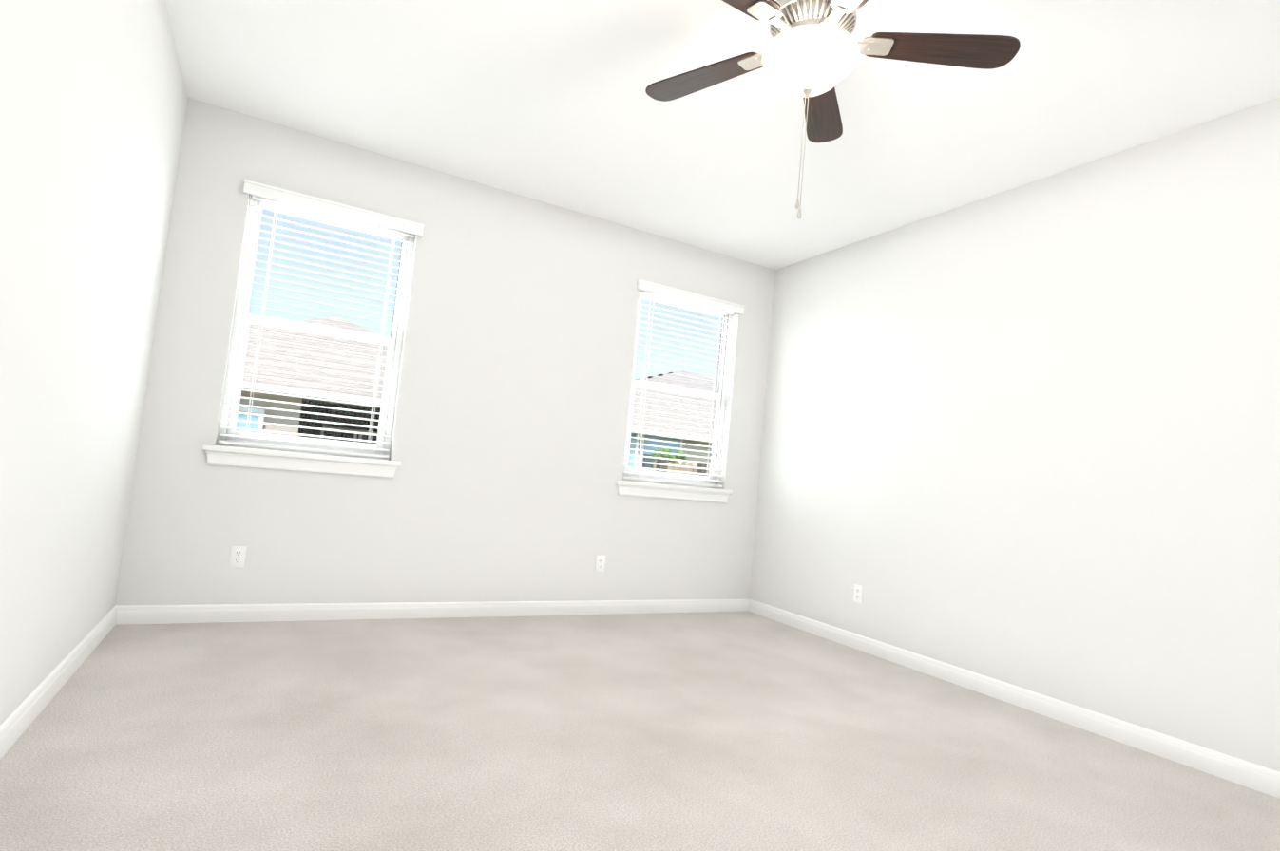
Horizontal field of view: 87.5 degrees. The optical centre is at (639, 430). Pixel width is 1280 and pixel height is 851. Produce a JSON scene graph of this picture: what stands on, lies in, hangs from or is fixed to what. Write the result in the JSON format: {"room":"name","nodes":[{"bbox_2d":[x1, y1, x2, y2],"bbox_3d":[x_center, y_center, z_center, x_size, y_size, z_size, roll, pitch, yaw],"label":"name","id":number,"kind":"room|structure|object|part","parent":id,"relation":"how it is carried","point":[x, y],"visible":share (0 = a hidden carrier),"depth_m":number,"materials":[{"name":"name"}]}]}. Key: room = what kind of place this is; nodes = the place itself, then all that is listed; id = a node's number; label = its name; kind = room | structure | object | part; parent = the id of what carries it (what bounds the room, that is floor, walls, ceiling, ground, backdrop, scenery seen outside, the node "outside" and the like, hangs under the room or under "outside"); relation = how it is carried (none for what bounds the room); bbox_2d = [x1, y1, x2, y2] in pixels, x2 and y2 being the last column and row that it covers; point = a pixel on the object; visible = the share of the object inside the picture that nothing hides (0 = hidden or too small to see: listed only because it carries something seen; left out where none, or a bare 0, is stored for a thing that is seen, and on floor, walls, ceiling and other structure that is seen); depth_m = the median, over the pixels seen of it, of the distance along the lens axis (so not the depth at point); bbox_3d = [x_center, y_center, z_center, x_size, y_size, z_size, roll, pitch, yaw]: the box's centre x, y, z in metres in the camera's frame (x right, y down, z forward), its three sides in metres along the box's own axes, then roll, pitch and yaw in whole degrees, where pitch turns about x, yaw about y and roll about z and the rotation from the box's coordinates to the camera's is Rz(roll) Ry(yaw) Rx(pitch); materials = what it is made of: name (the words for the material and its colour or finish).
{"room":"empty bedroom","nodes":[
{"label":"empty bedroom","id":0,"kind":"room"},
{"bbox_2d":[0,0,188,725],"bbox_3d":[-1.240,-0.446,0.990,0.140,2.740,5.780,7,-4,-29],"label":"wall","id":1,"kind":"structure","parent":0,"point":[93,99],"depth_m":2.13,"materials":[{"name":"white paint"}]},
{"bbox_2d":[0,606,116,760],"bbox_3d":[-1.293,0.878,0.936,0.014,0.092,5.500,7,-4,-29],"label":"baseboard","id":2,"kind":"structure","parent":1,"relation":"attached to","point":[14,726],"depth_m":2.34,"materials":[{"name":"white wood"}]},
{"bbox_2d":[114,97,775,606],"bbox_3d":[-0.799,-0.167,4.449,4.000,2.740,0.140,7,-4,-29],"label":"wall","id":3,"kind":"structure","parent":0,"point":[512,408],"depth_m":4.18,"materials":[{"name":"white paint"}]},
{"bbox_2d":[229,546,247,568],"bbox_3d":[-2.163,0.681,3.596,0.070,0.114,0.009,7,-4,-29],"label":"electrical outlet","id":4,"kind":"object","parent":3,"relation":"attached to","point":[238,557],"visible":1,"depth_m":3.59,"materials":[{"name":"white plastic"}]},
{"bbox_2d":[202,444,401,477],"bbox_3d":[-1.885,0.181,3.784,0.998,0.100,0.116,7,-4,-29],"label":"window sill","id":5,"kind":"structure","parent":3,"relation":"attached to","point":[220,455],"depth_m":3.73,"materials":[{"name":"white wood"}]},
{"bbox_2d":[216,194,415,460],"bbox_3d":[-1.858,-0.582,3.914,0.890,1.440,0.064,7,-4,-29],"label":"window","id":6,"kind":"structure","parent":3,"relation":"in","point":[241,308],"depth_m":3.85,"materials":[{"name":"white plastic"}]},
{"bbox_2d":[218,194,414,458],"bbox_3d":[-1.823,-0.589,3.852,0.866,1.426,0.058,7,-4,-29],"label":"window blind","id":7,"kind":"object","parent":6,"relation":"attached to","point":[276,202],"visible":0.92,"depth_m":3.82,"materials":[{"name":"white plastic"}]},
{"bbox_2d":[243,179,424,237],"bbox_3d":[-1.735,-1.269,3.851,0.952,0.070,0.038,7,-4,-29],"label":"window valance","id":8,"kind":"object","parent":3,"relation":"attached to","point":[269,192],"visible":1,"depth_m":3.82,"materials":[{"name":"white wood"}]},
{"bbox_2d":[115,599,749,625],"bbox_3d":[-0.882,1.147,4.291,4.000,0.092,0.014,7,-4,-29],"label":"baseboard","id":9,"kind":"structure","parent":3,"relation":"attached to","point":[185,614],"depth_m":3.98,"materials":[{"name":"white wood"}]},
{"bbox_2d":[594,555,605,572],"bbox_3d":[-0.275,0.925,4.633,0.070,0.114,0.009,7,-4,-29],"label":"electrical outlet","id":10,"kind":"object","parent":3,"relation":"attached to","point":[600,563],"visible":1,"depth_m":4.63,"materials":[{"name":"white plastic"}]},
{"bbox_2d":[614,480,732,502],"bbox_3d":[0.248,0.457,4.956,0.998,0.100,0.116,7,-4,-29],"label":"window sill","id":11,"kind":"structure","parent":3,"relation":"attached to","point":[655,490],"depth_m":4.90,"materials":[{"name":"white wood"}]},
{"bbox_2d":[622,290,732,489],"bbox_3d":[0.276,-0.307,5.086,0.890,1.440,0.064,7,-4,-29],"label":"window","id":12,"kind":"structure","parent":3,"relation":"in","point":[693,391],"depth_m":5.12,"materials":[{"name":"white plastic"}]},
{"bbox_2d":[622,289,735,487],"bbox_3d":[0.310,-0.313,5.024,0.866,1.426,0.058,7,-4,-29],"label":"window blind","id":13,"kind":"object","parent":12,"relation":"attached to","point":[643,415],"visible":0.69,"depth_m":5.00,"materials":[{"name":"white plastic"}]},
{"bbox_2d":[636,279,745,315],"bbox_3d":[0.399,-0.993,5.023,0.952,0.070,0.038,7,-4,-29],"label":"window valance","id":14,"kind":"object","parent":3,"relation":"attached to","point":[678,294],"visible":0.98,"depth_m":4.99,"materials":[{"name":"white wood"}]},
{"bbox_2d":[0,611,1279,850],"bbox_3d":[0.433,1.208,1.882,4.280,0.120,5.780,7,-4,-29],"label":"floor","id":15,"kind":"structure","parent":0,"point":[696,732],"depth_m":2.35,"materials":[{"name":"carpet"}]},
{"bbox_2d":[164,0,1279,269],"bbox_3d":[0.693,-1.634,2.078,4.280,0.120,5.780,7,-4,-29],"label":"ceiling","id":16,"kind":"structure","parent":0,"point":[550,103],"depth_m":3.10,"materials":[{"name":"white paint"}]},
{"bbox_2d":[645,0,1020,218],"bbox_3d":[0.525,-1.134,2.164,1.249,0.892,1.272,7,-4,-29],"label":"ceiling fan","id":17,"kind":"object","parent":16,"relation":"hanging from","point":[813,49],"visible":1,"depth_m":2.17,"materials":[{"name":"brown wood"}]},
{"bbox_3d":[0.230,-1.300,2.468,0.480,0.006,0.142,2,1,38],"label":"blade","id":18,"kind":"part","parent":17,"relation":"part of","materials":[{"name":"brown wood"}]},
{"bbox_3d":[0.216,-1.335,1.970,0.480,0.006,0.142,8,1,-34],"label":"blade","id":19,"kind":"part","parent":17,"relation":"part of","materials":[{"name":"brown wood"}]},
{"bbox_3d":[0.555,-1.179,2.200,0.314,0.120,0.314,7,-4,-29],"label":"lamp shade","id":20,"kind":"part","parent":17,"relation":"part of","materials":[{"name":"white glass"}]},
{"bbox_3d":[0.708,-1.247,2.606,0.142,0.006,0.480,-3,-6,19],"label":"blade","id":21,"kind":"part","parent":17,"relation":"part of","materials":[{"name":"brown wood"}]},
{"label":"blade","id":22,"kind":"part","parent":17,"relation":"part of","materials":[{"name":"brown wood"}]},
{"bbox_3d":[0.989,-1.250,2.192,0.480,0.006,0.142,5,-10,2],"label":"blade","id":23,"kind":"part","parent":17,"relation":"part of","materials":[{"name":"brown wood"}]},
{"bbox_2d":[749,96,1279,772],"bbox_3d":[2.366,0.020,2.970,0.140,2.740,5.780,7,-4,-29],"label":"wall","id":24,"kind":"structure","parent":0,"point":[1025,437],"depth_m":3.31,"materials":[{"name":"white paint"}]},
{"bbox_2d":[853,584,862,604],"bbox_3d":[1.406,1.057,4.318,0.009,0.114,0.070,7,-4,-29],"label":"electrical outlet","id":25,"kind":"object","parent":24,"relation":"attached to","point":[857,594],"visible":1,"depth_m":4.31,"materials":[{"name":"white plastic"}]},
{"bbox_2d":[747,599,1279,799],"bbox_3d":[2.179,1.327,2.843,0.014,0.092,5.500,7,-4,-29],"label":"baseboard","id":26,"kind":"structure","parent":24,"relation":"attached to","point":[1246,773],"depth_m":3.17,"materials":[{"name":"white wood"}]},
{"label":"outside","id":27,"kind":"structure","parent":0,"visible":0},
{"bbox_3d":[-8.312,3.314,28.807,75.000,0.200,49.840,7,-4,-29],"label":"lawn","id":28,"kind":"structure","parent":27,"visible":0},
{"bbox_2d":[235,316,716,471],"bbox_3d":[-1.407,0.289,27.954,31.730,6.946,25.160,7,-4,-29],"label":"houses","id":29,"kind":"structure","parent":28,"relation":"on","point":[669,381],"depth_m":13.71,"materials":[{"name":"beige"}]},
{"bbox_2d":[650,447,688,471],"bbox_3d":[0.512,1.684,14.101,0.826,2.624,0.733,7,-4,-29],"label":"tree","id":30,"kind":"object","parent":28,"relation":"on","point":[672,456],"depth_m":14.02,"materials":[{"name":"green plant"}]},
{"bbox_2d":[652,458,709,487],"bbox_3d":[3.248,1.850,9.944,7.240,2.220,0.160,7,-4,-29],"label":"fence","id":31,"kind":"object","parent":28,"relation":"on","point":[695,470],"depth_m":8.49,"materials":[{"name":"brown"}]}
]}

